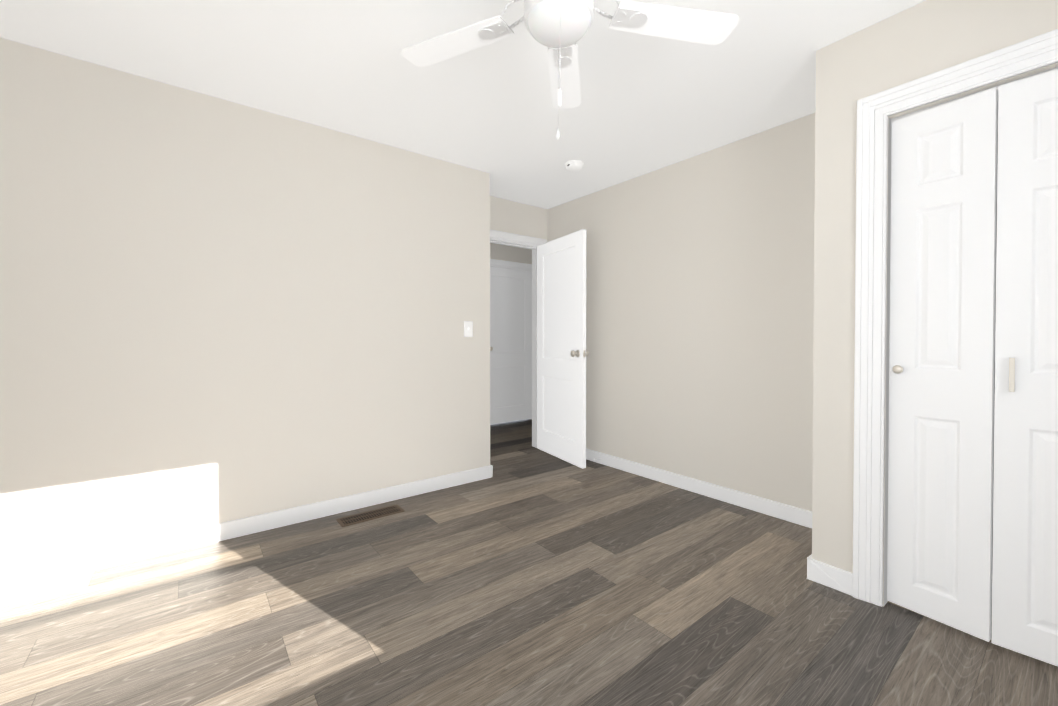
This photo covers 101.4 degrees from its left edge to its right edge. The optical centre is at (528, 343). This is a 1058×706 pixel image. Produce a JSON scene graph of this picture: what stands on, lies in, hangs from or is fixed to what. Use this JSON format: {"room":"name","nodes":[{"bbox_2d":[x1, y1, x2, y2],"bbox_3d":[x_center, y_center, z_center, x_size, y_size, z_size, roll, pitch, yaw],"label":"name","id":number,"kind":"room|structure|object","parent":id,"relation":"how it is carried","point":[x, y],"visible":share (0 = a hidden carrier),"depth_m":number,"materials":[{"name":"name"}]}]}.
{"room":"empty bedroom","nodes":[
{"label":"empty bedroom","id":0,"kind":"room"},
{"bbox_2d":[0,37,489,569],"bbox_3d":[-1.827,-0.130,2.661,3.395,2.440,0.574,-1,1,-38],"label":"wall","id":1,"kind":"structure","parent":0,"point":[214,311],"depth_m":2.37,"materials":[{"name":"beige paint"}]},
{"bbox_2d":[0,465,492,592],"bbox_3d":[-1.581,1.044,2.494,3.265,0.095,0.020,-1,1,-38],"label":"baseboard","id":2,"kind":"structure","parent":1,"relation":"attached to","point":[67,566],"depth_m":2.36,"materials":[{"name":"white wood"}]},
{"bbox_2d":[464,322,471,336],"bbox_3d":[-0.467,-0.109,3.351,0.070,0.114,0.013,-1,1,-38],"label":"light switch","id":3,"kind":"object","parent":1,"relation":"attached to","point":[467,329],"visible":1,"depth_m":3.35,"materials":[{"name":"plastic"}]},
{"bbox_2d":[0,0,924,208],"bbox_3d":[0.082,-1.408,2.472,6.190,0.120,5.690,-1,1,-38],"label":"ceiling","id":4,"kind":"structure","parent":0,"point":[649,103],"depth_m":2.14,"materials":[{"name":"white paint"}]},
{"bbox_2d":[401,0,738,139],"bbox_3d":[0.095,-1.038,1.443,1.251,0.596,1.254,-1,1,-38],"label":"ceiling fan","id":5,"kind":"object","parent":4,"relation":"hanging from","point":[559,28],"visible":1,"depth_m":1.56,"materials":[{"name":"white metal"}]},
{"bbox_2d":[565,160,583,170],"bbox_3d":[0.343,-1.339,3.279,0.140,0.038,0.140,-1,1,-38],"label":"smoke detector","id":6,"kind":"object","parent":4,"relation":"attached to","point":[573,165],"visible":0.98,"depth_m":3.24,"materials":[{"name":"plastic"}]},
{"bbox_2d":[490,243,531,263],"bbox_3d":[-0.784,-0.162,5.344,4.040,2.440,0.120,-1,1,-38],"label":"wall","id":7,"kind":"structure","parent":0,"point":[509,253],"depth_m":5.67,"materials":[{"name":"beige paint"}]},
{"bbox_2d":[490,266,531,424],"bbox_3d":[-0.248,0.028,5.705,0.783,2.027,0.103,-1,1,-38],"label":"hall door","id":8,"kind":"structure","parent":7,"relation":"in","point":[510,345],"depth_m":5.74,"materials":[{"name":"white wood"}]},
{"bbox_2d":[490,259,531,270],"bbox_3d":[-0.276,-0.005,5.731,0.941,2.122,0.138,-1,1,-38],"label":"door frame","id":9,"kind":"structure","parent":7,"relation":"attached to","point":[510,265],"depth_m":5.67,"materials":[{"name":"white wood"}]},
{"bbox_2d":[490,195,546,239],"bbox_3d":[-0.191,-0.149,4.226,1.109,2.440,0.120,-1,1,-38],"label":"wall","id":10,"kind":"structure","parent":0,"point":[513,217],"depth_m":4.20,"materials":[{"name":"beige paint"}]},
{"bbox_2d":[490,230,546,447],"bbox_3d":[-0.242,0.013,4.188,0.953,2.122,0.156,-1,1,-38],"label":"door frame","id":11,"kind":"structure","parent":10,"relation":"attached to","point":[510,239],"depth_m":4.41,"materials":[{"name":"white wood"}]},
{"bbox_2d":[537,229,588,468],"bbox_3d":[0.266,0.048,4.004,0.229,2.027,0.791,-1,1,-38],"label":"entry door","id":12,"kind":"structure","parent":10,"relation":"in","point":[562,353],"depth_m":3.95,"materials":[{"name":"white wood"}]},
{"bbox_2d":[0,419,1057,705],"bbox_3d":[0.082,1.141,2.502,6.190,0.100,5.690,-1,1,-38],"label":"floor","id":13,"kind":"structure","parent":0,"point":[526,575],"depth_m":1.73,"materials":[{"name":"brown wood"}]},
{"bbox_2d":[336,504,404,526],"bbox_3d":[-0.998,1.085,2.739,0.385,0.006,0.135,-1,1,-38],"label":"floor vent","id":14,"kind":"object","parent":13,"relation":"in","point":[366,516],"visible":1,"depth_m":2.73,"materials":[{"name":"brown metal"}]},
{"bbox_2d":[547,113,814,511],"bbox_3d":[1.566,-0.132,2.779,0.120,2.440,4.324,-1,1,-38],"label":"wall","id":15,"kind":"structure","parent":0,"point":[699,309],"depth_m":3.05,"materials":[{"name":"beige paint"}]},
{"bbox_2d":[586,449,811,527],"bbox_3d":[0.989,1.033,3.423,0.019,0.095,2.626,-1,1,-38],"label":"baseboard","id":16,"kind":"structure","parent":15,"relation":"attached to","point":[789,513],"depth_m":3.04,"materials":[{"name":"white wood"}]},
{"bbox_2d":[812,0,1057,636],"bbox_3d":[2.046,-0.118,1.568,0.615,2.440,1.584,-1,1,-38],"label":"wall","id":17,"kind":"structure","parent":0,"point":[920,40],"depth_m":1.90,"materials":[{"name":"beige paint"}]},
{"bbox_2d":[806,554,838,584],"bbox_3d":[1.537,1.048,2.189,0.595,0.095,0.034,-1,1,-38],"label":"baseboard","id":18,"kind":"structure","parent":17,"relation":"attached to","point":[817,571],"depth_m":1.98,"materials":[{"name":"white wood"}]},
{"bbox_2d":[853,29,1057,606],"bbox_3d":[1.698,0.035,1.579,0.121,2.137,0.814,-1,1,-38],"label":"trim","id":19,"kind":"structure","parent":17,"relation":"attached to","point":[874,111],"depth_m":1.81,"materials":[{"name":"white wood"}]},
{"bbox_2d":[887,69,1057,665],"bbox_3d":[1.683,0.084,1.567,0.081,2.000,0.602,-1,1,-38],"label":"bifold closet door","id":20,"kind":"structure","parent":17,"relation":"in","point":[952,261],"depth_m":1.59,"materials":[{"name":"white wood"}]}
]}

